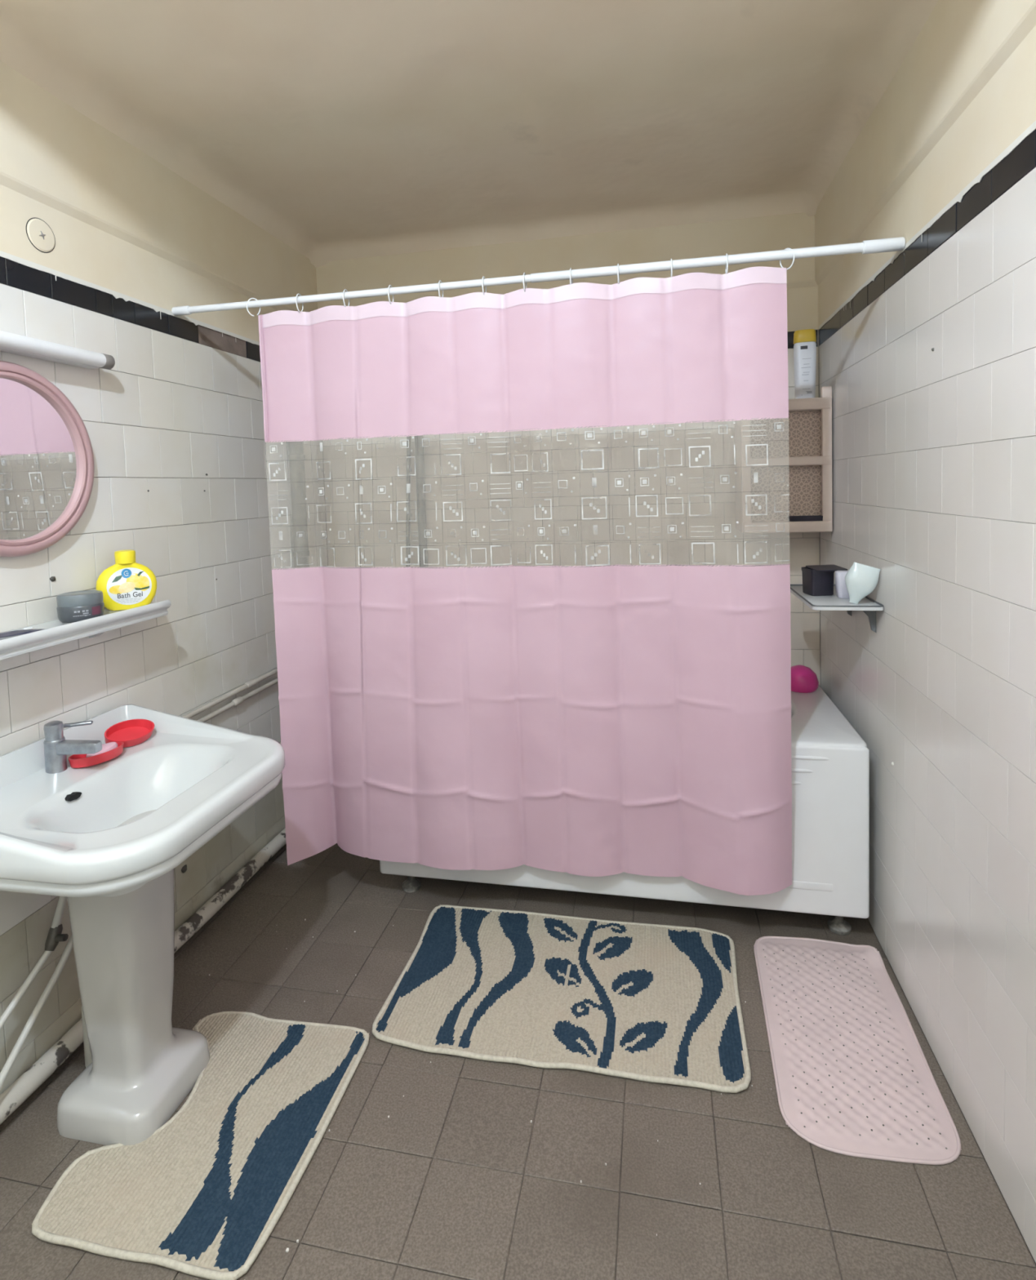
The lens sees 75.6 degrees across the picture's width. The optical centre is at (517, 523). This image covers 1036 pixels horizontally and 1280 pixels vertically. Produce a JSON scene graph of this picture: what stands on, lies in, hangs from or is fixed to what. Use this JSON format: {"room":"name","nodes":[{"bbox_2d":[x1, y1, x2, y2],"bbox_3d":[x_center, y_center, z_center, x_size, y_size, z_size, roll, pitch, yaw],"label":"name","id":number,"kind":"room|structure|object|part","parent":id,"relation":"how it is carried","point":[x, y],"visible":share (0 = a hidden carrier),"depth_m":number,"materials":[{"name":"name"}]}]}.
{"room":"bathroom","nodes":[
{"label":"bathroom","id":0,"kind":"room"},
{"bbox_2d":[0,60,328,1094],"bbox_3d":[-1.307,-0.118,1.282,0.135,3.020,3.897,-1,3,12],"label":"wall","id":1,"kind":"structure","parent":0,"point":[180,402],"depth_m":1.98,"materials":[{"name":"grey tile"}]},
{"bbox_2d":[26,217,55,253],"bbox_3d":[-1.182,-0.715,1.658,0.008,0.081,0.081,-1,3,12],"label":"junction cover","id":2,"kind":"object","parent":1,"relation":"attached to","point":[39,233],"visible":1,"depth_m":1.65,"materials":[{"name":"beige paint"}]},
{"bbox_2d":[0,360,94,556],"bbox_3d":[-1.180,-0.148,1.556,0.031,0.453,0.453,-1,3,12],"label":"round mirror","id":3,"kind":"object","parent":1,"relation":"attached to","point":[46,458],"visible":1,"depth_m":1.62,"materials":[{"name":"pink plastic"}]},
{"bbox_3d":[-1.186,-0.148,1.558,0.010,0.380,0.380,-1,3,12],"label":"glass","id":4,"kind":"part","parent":3,"relation":"part of","materials":[{"name":"white mirror"}]},
{"bbox_2d":[49,576,55,582],"bbox_3d":[-1.166,0.140,1.674,0.005,0.013,0.015,-1,3,12],"label":"plug","id":5,"kind":"object","parent":1,"relation":"attached to","point":[52,578],"visible":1,"depth_m":1.67,"materials":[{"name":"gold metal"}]},
{"bbox_2d":[0,330,115,369],"bbox_3d":[-1.179,-0.414,1.495,0.068,0.040,0.631,-1,3,12],"label":"tube light","id":6,"kind":"object","parent":1,"relation":"attached to","point":[11,343],"visible":1,"depth_m":1.62,"materials":[{"name":"white plastic"}]},
{"bbox_2d":[0,600,171,660],"bbox_3d":[-1.120,0.278,1.564,0.129,0.078,0.716,-1,3,12],"label":"shelf","id":7,"kind":"object","parent":1,"relation":"attached to","point":[57,632],"visible":0.96,"depth_m":1.60,"materials":[{"name":"white plastic"}]},
{"bbox_2d":[0,626,46,637],"bbox_3d":[-1.136,0.246,1.512,0.038,0.010,0.127,1,4,41],"label":"sachet","id":8,"kind":"object","parent":7,"relation":"on","point":[25,630],"visible":0.96,"depth_m":1.51,"materials":[{"name":"plastic"}]},
{"bbox_2d":[56,590,104,622],"bbox_3d":[-1.097,0.207,1.675,0.100,0.066,0.100,-1,3,12],"label":"jar","id":9,"kind":"object","parent":7,"relation":"on","point":[76,606],"visible":0.97,"depth_m":1.64,"materials":[{"name":"grey plastic"}]},
{"bbox_3d":[-1.097,0.188,1.674,0.098,0.029,0.098,-1,3,12],"label":"lid","id":10,"kind":"part","parent":9,"relation":"part of","materials":[{"name":"grey plastic"}]},
{"bbox_2d":[95,549,156,610],"bbox_3d":[-1.064,0.152,1.816,0.143,0.158,0.058,-4,4,-32],"label":"bottle","id":11,"kind":"object","parent":7,"relation":"on","point":[127,584],"visible":0.99,"depth_m":1.79,"materials":[{"name":"yellow plastic"}]},
{"bbox_2d":[109,585,122,594],"bbox_3d":[-1.069,0.177,1.782,0.039,0.024,0.002,-3,4,-27],"label":"print","id":12,"kind":"object","parent":11,"relation":"attached to","point":[113,589],"depth_m":1.78},
{"bbox_2d":[111,575,121,582],"bbox_3d":[-1.072,0.148,1.786,0.026,0.018,0.004,-4,4,-33],"label":"print","id":13,"kind":"object","parent":11,"relation":"on","point":[115,579],"depth_m":1.79},
{"bbox_2d":[118,582,134,592],"bbox_3d":[-1.050,0.172,1.793,0.038,0.029,0.004,-4,4,-32],"label":"print","id":14,"kind":"object","parent":11,"relation":"on","point":[123,587],"depth_m":1.79},
{"bbox_2d":[115,597,142,603],"bbox_3d":[-1.046,0.208,1.797,0.060,0.009,0.002,-4,4,-32],"label":"print","id":15,"kind":"object","parent":11,"relation":"on","point":[118,600],"depth_m":1.80,"materials":[{"name":"grey paper"}]},
{"bbox_2d":[126,573,142,587],"bbox_3d":[-1.036,0.156,1.807,0.042,0.040,0.009,-4,4,-34],"label":"print","id":16,"kind":"object","parent":11,"relation":"on","point":[133,580],"depth_m":1.80},
{"bbox_2d":[134,586,149,590],"bbox_3d":[-1.021,0.176,1.813,0.037,0.008,0.002,-4,4,-40],"label":"print","id":17,"kind":"object","parent":11,"relation":"attached to","point":[136,588],"depth_m":1.81},
{"bbox_2d":[137,576,149,591],"bbox_3d":[-1.019,0.164,1.817,0.029,0.040,0.007,-5,4,-42],"label":"print","id":18,"kind":"object","parent":11,"relation":"on","point":[143,581],"depth_m":1.82},
{"bbox_2d":[0,827,286,1124],"bbox_3d":[-1.034,1.270,2.080,0.046,0.050,2.001,-1,3,12],"label":"pipe","id":19,"kind":"object","parent":1,"relation":"attached to","point":[13,1096],"visible":0.48,"depth_m":1.68,"materials":[{"name":"white metal"}]},
{"bbox_2d":[0,934,73,1089],"bbox_3d":[-1.122,1.108,1.548,0.030,0.352,0.294,-1,3,16],"label":"supply hose","id":20,"kind":"object","parent":19,"relation":"attached to","point":[25,1031],"visible":0.64,"depth_m":1.55,"materials":[{"name":"white plastic"}]},
{"bbox_2d":[181,864,186,873],"bbox_3d":[-1.056,1.097,2.114,0.007,0.024,0.025,-1,3,12],"label":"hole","id":21,"kind":"object","parent":1,"relation":"attached to","point":[184,868],"visible":1,"depth_m":2.11,"materials":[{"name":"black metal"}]},
{"bbox_2d":[182,667,277,718],"bbox_3d":[-0.972,0.589,2.494,0.025,0.030,1.217,-1,3,12],"label":"pipe","id":22,"kind":"object","parent":1,"relation":"attached to","point":[252,682],"visible":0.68,"depth_m":2.33,"materials":[{"name":"white metal"}]},
{"bbox_2d":[196,677,278,722],"bbox_3d":[-0.970,0.626,2.496,0.026,0.028,1.217,-1,3,12],"label":"pipe","id":23,"kind":"object","parent":1,"relation":"attached to","point":[239,700],"visible":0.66,"depth_m":2.35,"materials":[{"name":"white metal"}]},
{"bbox_2d":[288,441,309,568],"bbox_3d":[-0.903,0.119,2.780,0.066,1.115,0.066,-1,3,12],"label":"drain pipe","id":24,"kind":"object","parent":1,"relation":"attached to","point":[297,475],"visible":0.53,"depth_m":2.75,"materials":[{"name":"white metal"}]},
{"bbox_2d":[171,236,905,315],"bbox_3d":[-0.052,-0.694,1.909,2.112,0.033,0.033,-1,3,11],"label":"curtain rod","id":25,"kind":"object","parent":1,"relation":"attached to","point":[893,244],"visible":1,"depth_m":1.85,"materials":[{"name":"white metal"}]},
{"bbox_2d":[246,297,260,316],"bbox_3d":[-0.816,-0.667,2.061,0.042,0.057,0.004,-3,4,-27],"label":"curtain ring","id":26,"kind":"object","parent":25,"relation":"hanging from","point":[258,313],"visible":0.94,"depth_m":2.06,"materials":[{"name":"white plastic"}]},
{"bbox_2d":[295,293,303,312],"bbox_3d":[-0.664,-0.670,2.030,0.004,0.057,0.042,-1,3,12],"label":"curtain ring","id":27,"kind":"object","parent":25,"relation":"hanging from","point":[298,293],"visible":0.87,"depth_m":2.02,"materials":[{"name":"white plastic"}]},
{"bbox_2d":[342,288,349,306],"bbox_3d":[-0.515,-0.673,2.001,0.004,0.057,0.042,-1,3,12],"label":"curtain ring","id":28,"kind":"object","parent":25,"relation":"hanging from","point":[344,289],"visible":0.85,"depth_m":1.99,"materials":[{"name":"white metal"}]},
{"bbox_2d":[387,284,394,304],"bbox_3d":[-0.376,-0.675,1.974,0.004,0.057,0.042,-1,3,12],"label":"curtain ring","id":29,"kind":"object","parent":25,"relation":"hanging from","point":[389,285],"visible":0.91,"depth_m":1.96,"materials":[{"name":"white metal"}]},
{"bbox_2d":[438,280,443,297],"bbox_3d":[-0.225,-0.678,1.944,0.004,0.057,0.042,-1,3,12],"label":"curtain ring","id":30,"kind":"object","parent":25,"relation":"hanging from","point":[440,281],"visible":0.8,"depth_m":1.93,"materials":[{"name":"white metal"}]},
{"bbox_2d":[481,275,486,294],"bbox_3d":[-0.097,-0.681,1.919,0.004,0.057,0.042,-1,3,12],"label":"curtain ring","id":31,"kind":"object","parent":25,"relation":"hanging from","point":[483,277],"visible":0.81,"depth_m":1.91,"materials":[{"name":"white metal"}]},
{"bbox_2d":[257,266,791,895],"bbox_3d":[0.006,0.213,2.024,1.570,1.767,0.185,-1,3,12],"label":"shower curtain","id":32,"kind":"object","parent":31,"relation":"hanging from","point":[600,720],"visible":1,"depth_m":1.99,"materials":[{"name":"pink plastic"}]},
{"bbox_3d":[-0.037,-0.466,1.928,1.543,0.399,0.039,-1,3,12],"label":"panel","id":33,"kind":"part","parent":32,"relation":"part of","materials":[{"name":"pink plastic"}]},
{"bbox_3d":[0.020,0.609,2.055,1.570,0.972,0.164,-1,3,12],"label":"panel","id":34,"kind":"part","parent":32,"relation":"part of","materials":[{"name":"pink plastic"}]},
{"bbox_2d":[523,272,526,292],"bbox_3d":[0.019,-0.683,1.895,0.004,0.057,0.042,-1,3,12],"label":"curtain ring","id":35,"kind":"object","parent":25,"relation":"hanging from","point":[524,273],"visible":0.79,"depth_m":1.88,"materials":[{"name":"white metal"}]},
{"bbox_2d":[569,267,573,284],"bbox_3d":[0.149,-0.685,1.870,0.004,0.057,0.042,-1,3,12],"label":"curtain ring","id":36,"kind":"object","parent":25,"relation":"hanging from","point":[571,279],"visible":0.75,"depth_m":1.85,"materials":[{"name":"white metal"}]},
{"bbox_2d":[617,263,619,284],"bbox_3d":[0.278,-0.688,1.845,0.004,0.057,0.042,-1,3,12],"label":"curtain ring","id":37,"kind":"object","parent":25,"relation":"hanging from","point":[618,275],"visible":0.94,"depth_m":1.83,"materials":[{"name":"white metal"}]},
{"bbox_2d":[670,258,672,276],"bbox_3d":[0.418,-0.691,1.817,0.004,0.057,0.042,-1,3,12],"label":"curtain ring","id":38,"kind":"object","parent":25,"relation":"hanging from","point":[671,270],"visible":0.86,"depth_m":1.80,"materials":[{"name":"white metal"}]},
{"bbox_2d":[724,253,728,273],"bbox_3d":[0.559,-0.693,1.789,0.004,0.057,0.042,-1,3,12],"label":"curtain ring","id":39,"kind":"object","parent":25,"relation":"hanging from","point":[726,265],"visible":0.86,"depth_m":1.77,"materials":[{"name":"white metal"}]},
{"bbox_2d":[779,248,794,270],"bbox_3d":[0.709,-0.696,1.759,0.004,0.057,0.042,-4,4,-40],"label":"curtain ring","id":40,"kind":"object","parent":25,"relation":"hanging from","point":[791,265],"visible":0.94,"depth_m":1.75,"materials":[{"name":"white metal"}]},
{"bbox_2d":[0,0,938,267],"bbox_3d":[-0.104,-1.393,1.723,2.220,0.598,2.157,-1,3,12],"label":"ceiling","id":41,"kind":"structure","parent":0,"point":[340,130],"depth_m":1.85,"materials":[{"name":"paint"}]},
{"bbox_2d":[0,843,1035,1279],"bbox_3d":[-0.183,1.391,1.083,2.360,0.082,4.017,-1,3,12],"label":"floor","id":42,"kind":"structure","parent":0,"point":[427,1166],"depth_m":1.39,"materials":[{"name":"brown tile"}]},
{"bbox_2d":[81,1006,92,1067],"bbox_3d":[-1.045,1.225,1.649,0.076,0.242,0.034,0,4,30],"label":"pipe","id":43,"kind":"object","parent":42,"relation":"on","point":[88,1060],"visible":0.12,"depth_m":1.65,"materials":[{"name":"white metal"}]},
{"bbox_2d":[0,704,284,1145],"bbox_3d":[-0.886,0.906,1.542,0.560,0.881,0.626,-1,3,12],"label":"pedestal sink","id":44,"kind":"object","parent":42,"relation":"on","point":[108,837],"visible":0.98,"depth_m":1.50,"materials":[{"name":"white ceramic"}]},
{"bbox_2d":[0,896,68,1030],"bbox_3d":[-1.124,0.943,1.539,0.080,0.385,0.245,0,4,29],"label":"supply hose","id":45,"kind":"object","parent":44,"relation":"attached to","point":[55,935],"visible":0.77,"depth_m":1.58,"materials":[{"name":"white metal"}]},
{"bbox_2d":[43,720,102,773],"bbox_3d":[-1.044,0.531,1.587,0.146,0.127,0.082,-1,3,12],"label":"faucet","id":46,"kind":"object","parent":44,"relation":"on","point":[57,749],"depth_m":1.56,"materials":[{"name":"silver metal"}]},
{"bbox_2d":[67,741,124,768],"bbox_3d":[-1.035,0.570,1.641,0.086,0.028,0.120,-1,3,12],"label":"soap dish","id":47,"kind":"object","parent":44,"relation":"on","point":[76,761],"visible":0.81,"depth_m":1.61,"materials":[{"name":"red plastic"}]},
{"bbox_2d":[85,742,118,757],"bbox_3d":[-1.028,0.564,1.651,0.051,0.028,0.070,-1,3,12],"label":"soap bar","id":48,"kind":"object","parent":47,"relation":"in","point":[107,747],"visible":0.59,"depth_m":1.65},
{"bbox_2d":[104,719,154,747],"bbox_3d":[-1.018,0.551,1.748,0.090,0.052,0.114,-1,3,12],"label":"case","id":49,"kind":"object","parent":44,"relation":"on","point":[132,732],"visible":0.9,"depth_m":1.76,"materials":[{"name":"plastic"}]},
{"bbox_2d":[0,704,284,897],"bbox_3d":[-0.894,0.648,1.527,0.560,0.259,0.626,-1,3,12],"label":"basin","id":50,"kind":"object","parent":44,"relation":"in","point":[115,826],"depth_m":1.50,"materials":[{"name":"white ceramic"}]},
{"bbox_2d":[31,1011,369,1279],"bbox_3d":[-0.668,1.335,1.503,0.500,0.016,0.566,-1,3,12],"label":"rug","id":51,"kind":"object","parent":42,"relation":"on","point":[202,1196],"visible":0.99,"depth_m":1.40,"materials":[{"name":"beige fabric"}]},
{"bbox_2d":[372,904,751,1093],"bbox_3d":[0.135,1.290,1.880,0.970,0.015,0.580,-1,3,12],"label":"bath rug","id":52,"kind":"object","parent":42,"relation":"on","point":[637,1001],"visible":1,"depth_m":1.82,"materials":[{"name":"beige fabric"}]},
{"bbox_2d":[379,684,869,935],"bbox_3d":[0.351,0.947,2.482,1.548,0.620,0.764,-1,3,12],"label":"bathtub","id":53,"kind":"object","parent":42,"relation":"on","point":[830,760],"visible":0.27,"depth_m":2.00,"materials":[{"name":"white plastic"}]},
{"bbox_3d":[0.278,0.927,2.129,1.546,0.520,0.038,-1,3,12],"label":"panel","id":54,"kind":"part","parent":53,"relation":"part of","materials":[{"name":"white plastic"}]},
{"bbox_2d":[791,664,818,693],"bbox_3d":[1.049,0.571,2.479,0.124,0.087,0.124,-1,3,12],"label":"scoop","id":55,"kind":"object","parent":53,"relation":"on","point":[803,679],"visible":0.83,"depth_m":2.43,"materials":[{"name":"plastic"}]},
{"bbox_2d":[753,935,961,1164],"bbox_3d":[0.817,1.275,1.697,0.380,0.027,0.692,-1,3,12],"label":"rubber mat","id":56,"kind":"object","parent":42,"relation":"on","point":[853,1076],"visible":1,"depth_m":1.61,"materials":[{"name":"pink rubber"}]},
{"bbox_2d":[315,212,820,686],"bbox_3d":[0.160,-0.252,2.897,2.360,3.020,0.135,-1,3,12],"label":"wall","id":57,"kind":"structure","parent":0,"point":[710,510],"depth_m":2.82,"materials":[{"name":"beige paint"}]},
{"bbox_2d":[405,435,427,567],"bbox_3d":[-0.443,-0.056,2.876,0.159,1.310,0.186,-1,3,12],"label":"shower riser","id":58,"kind":"object","parent":57,"relation":"attached to","point":[419,446],"visible":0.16,"depth_m":2.93,"materials":[{"name":"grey metal"}]},
{"bbox_2d":[734,386,832,533],"bbox_3d":[1.004,-0.234,2.547,0.314,0.525,0.217,-1,3,12],"label":"corner shelf unit","id":59,"kind":"object","parent":57,"relation":"attached to","point":[806,448],"visible":0.88,"depth_m":2.48,"materials":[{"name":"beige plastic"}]},
{"bbox_3d":[0.859,-0.213,2.591,0.012,0.487,0.193,-1,3,12],"label":"panel","id":60,"kind":"part","parent":59,"relation":"part of","materials":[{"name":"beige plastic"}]},
{"bbox_3d":[0.848,-0.226,2.482,0.034,0.525,0.022,-1,3,12],"label":"post","id":61,"kind":"part","parent":59,"relation":"part of","materials":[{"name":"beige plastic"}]},
{"bbox_3d":[0.989,-0.329,2.485,0.290,0.168,0.003,-1,3,12],"label":"panel","id":62,"kind":"part","parent":59,"relation":"part of","materials":[{"name":"beige plastic"}]},
{"bbox_3d":[0.996,-0.110,2.497,0.290,0.204,0.003,-1,3,12],"label":"panel","id":63,"kind":"part","parent":59,"relation":"part of","materials":[{"name":"beige plastic"}]},
{"bbox_2d":[793,328,816,399],"bbox_3d":[1.070,-0.587,2.490,0.079,0.258,0.056,-1,3,12],"label":"shampoo bottle","id":64,"kind":"object","parent":59,"relation":"on","point":[804,340],"visible":0.84,"depth_m":2.47,"materials":[{"name":"white plastic"}]},
{"bbox_2d":[800,358,812,393],"bbox_3d":[1.067,-0.541,2.468,0.036,0.134,0.002,-1,3,16],"label":"print","id":65,"kind":"object","parent":64,"relation":"attached to","point":[806,363],"depth_m":2.47,"materials":[{"name":"grey paper"}]},
{"bbox_2d":[786,515,822,521],"bbox_3d":[1.065,-0.018,2.460,0.136,0.018,0.037,-1,3,12],"label":"soap tray","id":66,"kind":"object","parent":59,"relation":"on","point":[815,517],"visible":0.88,"depth_m":2.45,"materials":[{"name":"black plastic"}]},
{"bbox_3d":[1.122,-0.231,2.426,0.034,0.525,0.022,-1,3,12],"label":"post","id":67,"kind":"part","parent":59,"relation":"part of","materials":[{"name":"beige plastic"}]},
{"bbox_2d":[814,0,1035,1262],"bbox_3d":[0.872,-0.159,0.833,0.135,3.020,3.897,-1,3,12],"label":"wall","id":68,"kind":"structure","parent":0,"point":[934,452],"depth_m":1.46,"materials":[{"name":"tile"}]},
{"bbox_2d":[790,584,883,632],"bbox_3d":[0.992,0.271,2.119,0.193,0.095,0.411,-1,3,12],"label":"glass shelf","id":69,"kind":"object","parent":68,"relation":"attached to","point":[868,606],"visible":0.6,"depth_m":1.98,"materials":[{"name":"grey glass"}]},
{"bbox_2d":[801,564,847,595],"bbox_3d":[0.977,0.183,2.131,0.106,0.090,0.098,-2,3,-2],"label":"pot","id":70,"kind":"object","parent":69,"relation":"on","point":[817,580],"visible":0.99,"depth_m":2.11,"materials":[{"name":"plastic"}]},
{"bbox_3d":[0.962,0.186,2.141,0.077,0.084,0.077,-2,3,-2],"label":"pot","id":71,"kind":"part","parent":70,"relation":"part of","materials":[{"name":"black plastic"}]},
{"bbox_3d":[0.991,0.234,2.117,0.192,0.010,0.410,-1,3,12],"label":"panel","id":72,"kind":"part","parent":69,"relation":"part of","materials":[{"name":"clear glass"}]},
{"bbox_2d":[835,570,848,598],"bbox_3d":[1.013,0.189,2.066,0.058,0.086,0.043,-1,3,12],"label":"tub","id":73,"kind":"object","parent":69,"relation":"on","point":[842,592],"visible":0.49,"depth_m":2.05,"materials":[{"name":"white plastic"}]},
{"bbox_2d":[844,561,880,604],"bbox_3d":[1.006,0.175,1.951,0.092,0.126,0.044,-1,3,12],"label":"packet","id":74,"kind":"object","parent":69,"relation":"on","point":[860,580],"visible":1,"depth_m":1.94,"materials":[{"name":"white plastic"}]}
]}

